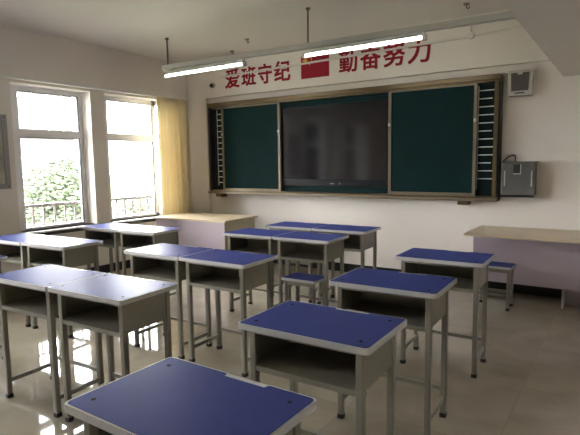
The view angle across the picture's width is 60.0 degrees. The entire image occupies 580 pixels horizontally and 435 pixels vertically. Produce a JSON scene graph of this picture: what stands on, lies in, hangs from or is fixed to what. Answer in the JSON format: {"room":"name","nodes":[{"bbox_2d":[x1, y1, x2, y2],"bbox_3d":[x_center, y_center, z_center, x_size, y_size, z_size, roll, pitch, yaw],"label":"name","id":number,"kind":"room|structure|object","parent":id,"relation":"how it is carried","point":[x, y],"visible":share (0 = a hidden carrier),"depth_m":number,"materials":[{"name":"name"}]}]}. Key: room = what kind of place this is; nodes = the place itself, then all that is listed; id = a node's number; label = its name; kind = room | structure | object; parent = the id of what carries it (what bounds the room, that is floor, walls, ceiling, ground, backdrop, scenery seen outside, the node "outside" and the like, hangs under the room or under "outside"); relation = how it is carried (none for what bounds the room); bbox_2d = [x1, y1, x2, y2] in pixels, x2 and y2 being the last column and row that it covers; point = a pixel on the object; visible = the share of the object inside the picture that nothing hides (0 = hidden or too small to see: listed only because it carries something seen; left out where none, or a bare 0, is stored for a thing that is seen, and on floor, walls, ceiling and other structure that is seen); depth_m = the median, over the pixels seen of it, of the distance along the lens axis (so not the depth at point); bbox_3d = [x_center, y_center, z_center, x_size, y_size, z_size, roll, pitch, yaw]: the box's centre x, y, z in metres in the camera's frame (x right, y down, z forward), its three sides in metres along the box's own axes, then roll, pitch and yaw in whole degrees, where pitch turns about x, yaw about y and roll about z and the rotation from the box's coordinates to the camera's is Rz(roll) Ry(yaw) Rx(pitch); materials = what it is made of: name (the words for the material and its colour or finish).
{"room":"classroom","nodes":[
{"label":"classroom","id":0,"kind":"room"},
{"bbox_2d":[17,92,74,189],"bbox_3d":[-21.188,-6.771,37.210,6.900,9.900,8.400,3,7,34],"label":"sky","id":1,"kind":"structure","parent":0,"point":[35,111],"depth_m":36.70,"materials":[{"name":"white"}]},
{"bbox_2d":[0,25,185,272],"bbox_3d":[-4.027,-0.411,4.304,0.250,3.000,8.600,3,7,34],"label":"wall","id":2,"kind":"structure","parent":0,"point":[23,53],"depth_m":6.30,"materials":[{"name":"paint"}]},
{"bbox_2d":[0,114,11,188],"bbox_3d":[-3.189,-0.691,5.287,0.024,0.800,0.450,3,7,34],"label":"frame","id":3,"kind":"object","parent":2,"relation":"attached to","point":[5,175],"visible":1,"depth_m":5.43,"materials":[{"name":"grey metal"}]},
{"bbox_2d":[0,74,188,234],"bbox_3d":[-3.212,-0.636,5.485,0.420,1.768,5.500,3,7,34],"label":"window","id":4,"kind":"structure","parent":2,"relation":"in","point":[18,133],"depth_m":6.06,"materials":[{"name":"white"}]},
{"bbox_2d":[156,96,192,215],"bbox_3d":[-1.679,-0.684,7.325,0.155,2.060,0.603,3,7,34],"label":"curtain","id":5,"kind":"object","parent":4,"relation":"hanging from","point":[172,114],"visible":0.79,"depth_m":7.28,"materials":[{"name":"yellow fabric"}]},
{"bbox_2d":[83,260,130,272],"bbox_3d":[-3.917,0.936,4.348,0.014,0.110,8.530,3,7,34],"label":"baseboard","id":6,"kind":"structure","parent":2,"relation":"attached to","point":[105,268],"depth_m":6.61,"materials":[{"name":"black"}]},
{"bbox_2d":[104,95,160,223],"bbox_3d":[-2.142,-0.805,7.112,0.375,1.720,1.230,3,7,34],"label":"window","id":7,"kind":"structure","parent":2,"relation":"in","point":[151,138],"depth_m":7.16,"materials":[{"name":"white"}]},
{"bbox_2d":[0,0,507,62],"bbox_3d":[-0.949,-1.797,2.212,7.550,0.120,8.850,3,7,34],"label":"ceiling","id":8,"kind":"structure","parent":0,"point":[195,29],"depth_m":5.27,"materials":[{"name":"paint"}]},
{"bbox_2d":[162,7,515,70],"bbox_3d":[0.197,-1.842,4.918,4.166,0.410,0.062,3,7,34],"label":"rail","id":9,"kind":"object","parent":8,"relation":"hanging from","point":[507,15],"visible":0.96,"depth_m":4.70,"materials":[{"name":"grey metal"}]},
{"bbox_2d":[163,59,246,77],"bbox_3d":[-1.002,-1.703,5.745,1.266,0.088,0.044,3,7,34],"label":"tube light","id":10,"kind":"object","parent":9,"relation":"attached to","point":[235,62],"visible":1,"depth_m":5.70,"materials":[{"name":"white glass"}]},
{"bbox_2d":[302,31,426,58],"bbox_3d":[0.647,-1.589,4.644,1.256,0.078,0.044,3,7,34],"label":"tube light","id":11,"kind":"object","parent":9,"relation":"attached to","point":[419,35],"visible":1,"depth_m":4.60,"materials":[{"name":"white glass"}]},
{"bbox_2d":[0,263,579,434],"bbox_3d":[-0.872,1.213,2.366,7.300,0.100,8.600,3,7,34],"label":"floor","id":12,"kind":"structure","parent":0,"point":[528,382],"depth_m":3.46,"materials":[{"name":"tile"}]},
{"bbox_2d":[0,255,7,359],"bbox_3d":[-2.367,0.663,3.638,0.578,0.761,0.394,3,7,31],"label":"student desk","id":13,"kind":"object","parent":12,"relation":"on","point":[2,258],"visible":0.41,"depth_m":3.61,"materials":[{"name":"grey paint"}]},
{"bbox_2d":[0,233,60,326],"bbox_3d":[-2.434,0.556,4.626,0.578,0.761,0.394,3,7,31],"label":"student desk","id":14,"kind":"object","parent":12,"relation":"on","point":[11,247],"visible":0.52,"depth_m":4.51,"materials":[{"name":"grey paint"}]},
{"bbox_2d":[2,252,20,263],"bbox_3d":[-2.442,0.368,4.598,0.484,0.022,0.304,3,7,31],"label":"shelf","id":15,"kind":"object","parent":14,"relation":"attached to","point":[13,257],"depth_m":4.60,"materials":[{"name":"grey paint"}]},
{"bbox_2d":[0,264,104,417],"bbox_3d":[-1.438,0.716,3.034,0.578,0.761,0.394,3,7,31],"label":"student desk","id":16,"kind":"object","parent":12,"relation":"on","point":[23,291],"visible":0.82,"depth_m":3.00,"materials":[{"name":"grey paint"}]},
{"bbox_2d":[2,294,47,319],"bbox_3d":[-1.446,0.527,3.006,0.484,0.022,0.304,3,7,31],"label":"shelf","id":17,"kind":"object","parent":16,"relation":"attached to","point":[35,305],"depth_m":2.98,"materials":[{"name":"grey metal"}]},
{"bbox_2d":[21,236,102,337],"bbox_3d":[-1.937,0.581,4.330,0.578,0.761,0.394,3,7,31],"label":"student desk","id":18,"kind":"object","parent":12,"relation":"on","point":[71,252],"visible":0.69,"depth_m":4.25,"materials":[{"name":"grey paint"}]},
{"bbox_2d":[30,257,62,265],"bbox_3d":[-1.944,0.393,4.302,0.484,0.022,0.304,3,7,31],"label":"shelf","id":19,"kind":"object","parent":18,"relation":"attached to","point":[58,261],"depth_m":4.34,"materials":[{"name":"grey metal"}]},
{"bbox_2d":[80,223,142,277],"bbox_3d":[-1.883,0.466,5.382,0.552,0.761,0.394,3,7,31],"label":"student desk","id":20,"kind":"object","parent":12,"relation":"on","point":[106,232],"visible":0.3,"depth_m":5.32,"materials":[{"name":"grey paint"}]},
{"bbox_2d":[98,239,113,247],"bbox_3d":[-1.890,0.277,5.353,0.462,0.022,0.304,3,7,31],"label":"shelf","id":21,"kind":"object","parent":20,"relation":"attached to","point":[109,243],"depth_m":5.29,"materials":[{"name":"grey metal"}]},
{"bbox_2d":[48,273,177,422],"bbox_3d":[-0.942,0.741,2.737,0.578,0.761,0.394,3,7,31],"label":"student desk","id":22,"kind":"object","parent":12,"relation":"on","point":[109,304],"visible":0.77,"depth_m":2.68,"materials":[{"name":"grey paint"}]},
{"bbox_2d":[63,306,119,336],"bbox_3d":[-0.950,0.552,2.709,0.484,0.022,0.304,3,7,31],"label":"shelf","id":23,"kind":"object","parent":22,"relation":"attached to","point":[101,319],"depth_m":2.69,"materials":[{"name":"grey metal"}]},
{"bbox_2d":[116,225,182,295],"bbox_3d":[-1.410,0.490,5.096,0.552,0.761,0.394,3,7,31],"label":"student desk","id":24,"kind":"object","parent":12,"relation":"on","point":[145,235],"visible":0.47,"depth_m":5.05,"materials":[{"name":"grey paint"}]},
{"bbox_2d":[123,243,152,249],"bbox_3d":[-1.417,0.302,5.068,0.462,0.022,0.304,3,7,31],"label":"shelf","id":25,"kind":"object","parent":24,"relation":"attached to","point":[126,246],"depth_m":5.12,"materials":[{"name":"grey metal"}]},
{"bbox_2d":[124,243,212,358],"bbox_3d":[-0.908,0.619,3.846,0.578,0.761,0.394,3,7,33],"label":"student desk","id":26,"kind":"object","parent":12,"relation":"on","point":[160,262],"visible":0.8,"depth_m":3.80,"materials":[{"name":"grey paint"}]},
{"bbox_2d":[134,266,175,282],"bbox_3d":[-0.916,0.431,3.818,0.484,0.022,0.304,3,7,33],"label":"shelf","id":27,"kind":"object","parent":26,"relation":"attached to","point":[161,273],"depth_m":3.81,"materials":[{"name":"grey metal"}]},
{"bbox_2d":[65,357,316,434],"bbox_3d":[-0.265,0.876,1.409,0.578,0.761,0.394,3,8,34],"label":"student desk","id":28,"kind":"object","parent":12,"relation":"on","point":[170,395],"visible":1,"depth_m":1.35,"materials":[{"name":"grey"}]},
{"bbox_2d":[153,212,256,249],"bbox_3d":[-1.137,0.330,6.807,1.225,0.700,0.700,3,7,30],"label":"table","id":29,"kind":"object","parent":12,"relation":"on","point":[206,230],"visible":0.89,"depth_m":6.47,"materials":[{"name":"brown wood"}]},
{"bbox_2d":[179,249,277,377],"bbox_3d":[-0.422,0.646,3.534,0.578,0.761,0.394,3,7,33],"label":"student desk","id":30,"kind":"object","parent":12,"relation":"on","point":[219,270],"visible":0.82,"depth_m":3.49,"materials":[{"name":"grey paint"}]},
{"bbox_2d":[190,274,239,293],"bbox_3d":[-0.430,0.458,3.506,0.484,0.022,0.304,3,7,33],"label":"shelf","id":31,"kind":"object","parent":30,"relation":"attached to","point":[222,282],"depth_m":3.49,"materials":[{"name":"grey metal"}]},
{"bbox_2d":[223,228,294,311],"bbox_3d":[-0.285,0.512,4.744,0.558,0.761,0.394,3,7,32],"label":"student desk","id":32,"kind":"object","parent":12,"relation":"on","point":[252,240],"visible":0.62,"depth_m":4.74,"materials":[{"name":"grey paint"}]},
{"bbox_2d":[233,247,268,253],"bbox_3d":[-0.293,0.324,4.716,0.467,0.022,0.304,3,7,32],"label":"shelf","id":33,"kind":"object","parent":32,"relation":"attached to","point":[262,250],"depth_m":4.78,"materials":[{"name":"grey paint"}]},
{"bbox_2d":[265,221,328,302],"bbox_3d":[0.082,0.451,5.255,0.564,0.761,0.394,3,7,32],"label":"student desk","id":34,"kind":"object","parent":12,"relation":"on","point":[287,226],"visible":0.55,"depth_m":5.13,"materials":[{"name":"grey paint"}]},
{"bbox_2d":[282,272,323,304],"bbox_3d":[0.132,0.720,4.382,0.340,0.415,0.240,3,7,33],"label":"stool","id":35,"kind":"object","parent":12,"relation":"on","point":[298,279],"visible":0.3,"depth_m":4.33,"materials":[{"name":"grey paint"}]},
{"bbox_2d":[291,260,321,294],"bbox_3d":[0.151,0.619,5.303,0.340,0.415,0.240,3,7,34],"label":"stool","id":36,"kind":"object","parent":12,"relation":"on","point":[292,261],"visible":0.02,"depth_m":5.23,"materials":[{"name":"grey paint"}]},
{"bbox_2d":[273,231,348,305],"bbox_3d":[0.188,0.537,4.448,0.558,0.761,0.394,3,7,32],"label":"student desk","id":37,"kind":"object","parent":12,"relation":"on","point":[297,246],"visible":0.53,"depth_m":4.40,"materials":[{"name":"grey paint"}]},
{"bbox_2d":[281,251,323,263],"bbox_3d":[0.180,0.349,4.420,0.467,0.022,0.304,3,7,32],"label":"shelf","id":38,"kind":"object","parent":37,"relation":"attached to","point":[304,256],"depth_m":4.41,"materials":[{"name":"grey metal"}]},
{"bbox_2d":[238,300,406,434],"bbox_3d":[0.138,0.796,2.083,0.578,0.761,0.394,3,7,33],"label":"student desk","id":39,"kind":"object","parent":12,"relation":"on","point":[344,351],"visible":0.95,"depth_m":2.01,"materials":[{"name":"grey paint"}]},
{"bbox_2d":[256,342,355,395],"bbox_3d":[0.130,0.608,2.055,0.484,0.022,0.304,3,7,33],"label":"shelf","id":40,"kind":"object","parent":39,"relation":"attached to","point":[333,370],"depth_m":2.04,"materials":[{"name":"grey metal"}]},
{"bbox_2d":[312,224,380,303],"bbox_3d":[0.561,0.476,4.957,0.564,0.761,0.394,3,7,32],"label":"student desk","id":41,"kind":"object","parent":12,"relation":"on","point":[361,238],"visible":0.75,"depth_m":4.89,"materials":[{"name":"grey paint"}]},
{"bbox_2d":[344,243,360,251],"bbox_3d":[0.553,0.288,4.929,0.472,0.022,0.304,3,7,32],"label":"shelf","id":42,"kind":"object","parent":41,"relation":"attached to","point":[354,247],"depth_m":4.83,"materials":[{"name":"grey metal"}]},
{"bbox_2d":[329,268,456,434],"bbox_3d":[0.556,0.713,2.724,0.578,0.775,0.394,3,7,32],"label":"student desk","id":43,"kind":"object","parent":12,"relation":"on","point":[420,299],"visible":0.83,"depth_m":2.67,"materials":[{"name":"grey paint"}]},
{"bbox_2d":[347,301,424,331],"bbox_3d":[0.548,0.522,2.696,0.484,0.022,0.304,3,7,32],"label":"shelf","id":44,"kind":"object","parent":43,"relation":"attached to","point":[414,314],"depth_m":2.74,"materials":[{"name":"grey paint"}]},
{"bbox_2d":[395,248,494,378],"bbox_3d":[1.062,0.632,3.465,0.578,0.761,0.394,3,7,32],"label":"student desk","id":45,"kind":"object","parent":12,"relation":"on","point":[470,269],"visible":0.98,"depth_m":3.42,"materials":[{"name":"grey paint"}]},
{"bbox_2d":[416,273,473,292],"bbox_3d":[1.054,0.444,3.436,0.484,0.022,0.304,3,7,32],"label":"shelf","id":46,"kind":"object","parent":45,"relation":"attached to","point":[465,283],"depth_m":3.41,"materials":[{"name":"grey metal"}]},
{"bbox_2d":[479,261,515,310],"bbox_3d":[1.954,0.647,4.804,0.340,0.415,0.240,3,7,34],"label":"stool","id":47,"kind":"object","parent":12,"relation":"on","point":[500,267],"visible":0.56,"depth_m":4.71,"materials":[{"name":"grey metal"}]},
{"bbox_2d":[464,225,579,308],"bbox_3d":[2.682,0.512,4.629,1.950,0.700,0.700,3,7,34],"label":"table","id":48,"kind":"object","parent":12,"relation":"on","point":[548,258],"visible":0.88,"depth_m":4.79,"materials":[{"name":"brown wood"}]},
{"bbox_2d":[185,61,579,268],"bbox_3d":[1.453,-0.665,5.904,7.550,3.000,0.305,3,7,34],"label":"wall","id":49,"kind":"structure","parent":0,"point":[543,127],"depth_m":5.62,"materials":[{"name":"paint"}]},
{"bbox_2d":[225,68,238,88],"bbox_3d":[-0.817,-1.959,7.089,0.262,0.260,0.006,3,7,34],"label":"slogan character","id":50,"kind":"object","parent":49,"relation":"attached to","point":[236,69],"visible":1,"depth_m":7.09,"materials":[{"name":"red plastic"}]},
{"bbox_2d":[241,66,255,85],"bbox_3d":[-0.572,-1.946,6.925,0.252,0.257,0.006,3,7,34],"label":"slogan character","id":51,"kind":"object","parent":49,"relation":"attached to","point":[247,76],"visible":1,"depth_m":6.92,"materials":[{"name":"red plastic"}]},
{"bbox_2d":[258,64,271,83],"bbox_3d":[-0.339,-1.937,6.769,0.232,0.262,0.006,3,7,34],"label":"slogan character","id":52,"kind":"object","parent":49,"relation":"attached to","point":[264,65],"visible":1,"depth_m":6.76,"materials":[{"name":"red plastic"}]},
{"bbox_2d":[274,61,289,80],"bbox_3d":[-0.105,-1.929,6.611,0.257,0.263,0.006,3,7,34],"label":"slogan character","id":53,"kind":"object","parent":49,"relation":"attached to","point":[282,78],"visible":1,"depth_m":6.61,"materials":[{"name":"red plastic"}]},
{"bbox_2d":[301,54,328,78],"bbox_3d":[0.312,-1.908,6.332,0.410,0.285,0.006,3,7,34],"label":"flag","id":54,"kind":"object","parent":49,"relation":"attached to","point":[319,69],"visible":0.86,"depth_m":6.33,"materials":[{"name":"red plastic"}]},
{"bbox_2d":[339,50,356,72],"bbox_3d":[0.701,-1.889,6.072,0.247,0.263,0.006,3,7,34],"label":"slogan character","id":55,"kind":"object","parent":49,"relation":"attached to","point":[345,53],"visible":0.96,"depth_m":6.08,"materials":[{"name":"red plastic"}]},
{"bbox_2d":[207,73,503,204],"bbox_3d":[0.498,-0.891,6.307,4.025,1.348,0.160,3,7,34],"label":"blackboard","id":56,"kind":"object","parent":49,"relation":"attached to","point":[445,135],"visible":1,"depth_m":5.74,"materials":[{"name":"green"}]},
{"bbox_2d":[282,99,387,187],"bbox_3d":[0.536,-0.905,6.330,1.520,1.030,0.038,3,7,34],"label":"display screen","id":57,"kind":"object","parent":56,"relation":"attached to","point":[338,144],"visible":0.86,"depth_m":6.28,"materials":[{"name":"black"}]},
{"bbox_2d":[208,191,499,201],"bbox_3d":[0.507,-0.282,6.373,4.025,0.030,0.158,3,7,34],"label":"chalk tray","id":58,"kind":"object","parent":56,"relation":"on","point":[459,198],"depth_m":6.01,"materials":[{"name":"beige metal"}]},
{"bbox_2d":[219,15,521,77],"bbox_3d":[0.800,-2.030,5.970,4.360,0.283,0.034,3,7,34],"label":"conduit","id":59,"kind":"object","parent":49,"relation":"attached to","point":[470,35],"visible":0.88,"depth_m":5.80,"materials":[{"name":"grey plastic"}]},
{"bbox_2d":[360,47,380,69],"bbox_3d":[0.944,-1.875,5.910,0.262,0.265,0.006,3,7,34],"label":"slogan character","id":60,"kind":"object","parent":49,"relation":"attached to","point":[370,49],"visible":0.98,"depth_m":5.91,"materials":[{"name":"red plastic"}]},
{"bbox_2d":[205,9,549,98],"bbox_3d":[1.637,-1.859,5.484,6.895,0.542,0.060,3,7,34],"label":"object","id":61,"kind":"structure","parent":49,"relation":"attached to","point":[514,46],"depth_m":5.59,"materials":[{"name":"paint"}]},
{"bbox_2d":[383,43,404,66],"bbox_3d":[1.188,-1.863,5.746,0.262,0.263,0.006,3,7,34],"label":"slogan character","id":62,"kind":"object","parent":49,"relation":"attached to","point":[399,51],"visible":0.98,"depth_m":5.74,"materials":[{"name":"red plastic"}]},
{"bbox_2d":[273,259,561,297],"bbox_3d":[1.687,0.698,5.782,6.895,0.110,0.014,3,7,34],"label":"baseboard","id":63,"kind":"structure","parent":49,"relation":"attached to","point":[517,288],"depth_m":5.38,"materials":[{"name":"black"}]},
{"bbox_2d":[408,40,430,63],"bbox_3d":[1.433,-1.851,5.582,0.262,0.263,0.006,3,7,34],"label":"slogan character","id":64,"kind":"object","parent":49,"relation":"attached to","point":[413,58],"visible":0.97,"depth_m":5.57,"materials":[{"name":"red plastic"}]},
{"bbox_2d":[502,68,533,96],"bbox_3d":[2.289,-1.351,5.068,0.294,0.250,0.118,3,7,34],"label":"wall speaker","id":65,"kind":"object","parent":49,"relation":"attached to","point":[520,82],"visible":1,"depth_m":5.00,"materials":[{"name":"grey plastic"}]},
{"bbox_2d":[511,72,528,90],"bbox_3d":[2.288,-1.352,5.003,0.168,0.177,0.008,3,7,34],"label":"grille","id":66,"kind":"object","parent":65,"relation":"attached to","point":[519,80],"depth_m":5.00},
{"bbox_2d":[499,155,538,197],"bbox_3d":[2.331,-0.426,5.135,0.355,0.436,0.142,3,7,34],"label":"control box","id":67,"kind":"object","parent":49,"relation":"attached to","point":[519,178],"visible":1,"depth_m":5.08,"materials":[{"name":"grey metal"}]},
{"bbox_2d":[513,164,520,173],"bbox_3d":[2.294,-0.487,5.076,0.072,0.100,0.009,3,7,34],"label":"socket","id":68,"kind":"object","parent":67,"relation":"attached to","point":[516,167],"depth_m":5.08,"materials":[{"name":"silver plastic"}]},
{"bbox_2d":[501,0,579,76],"bbox_3d":[1.175,-1.238,0.655,2.240,0.715,8.540,3,7,34],"label":"beam","id":69,"kind":"structure","parent":49,"relation":"attached to","point":[554,25],"depth_m":3.00,"materials":[{"name":"paint"}]},
{"label":"outside","id":70,"kind":"structure","parent":0,"visible":0},
{"bbox_2d":[25,176,159,225],"bbox_3d":[-23.728,-0.805,28.843,59.750,0.070,110.000,3,7,34],"label":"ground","id":71,"kind":"structure","parent":70,"point":[120,187],"depth_m":43.62,"materials":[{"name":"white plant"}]},
{"bbox_2d":[23,155,81,224],"bbox_3d":[-6.670,-0.606,14.378,2.649,2.386,2.682,3,7,34],"label":"leafy bush","id":72,"kind":"object","parent":71,"relation":"on","point":[58,181],"visible":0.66,"depth_m":13.63,"materials":[{"name":"green plant"}]},
{"bbox_2d":[118,192,160,214],"bbox_3d":[-4.652,-0.248,15.812,1.591,1.127,1.650,3,7,34],"label":"leafy bush","id":73,"kind":"object","parent":71,"relation":"on","point":[143,200],"visible":0.32,"depth_m":15.47,"materials":[{"name":"green plant"}]},
{"bbox_2d":[138,183,160,210],"bbox_3d":[-4.918,-0.743,19.126,1.401,1.398,1.824,3,7,34],"label":"leafy bush","id":74,"kind":"object","parent":71,"relation":"on","point":[151,188],"visible":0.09,"depth_m":18.74,"materials":[{"name":"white plant"}]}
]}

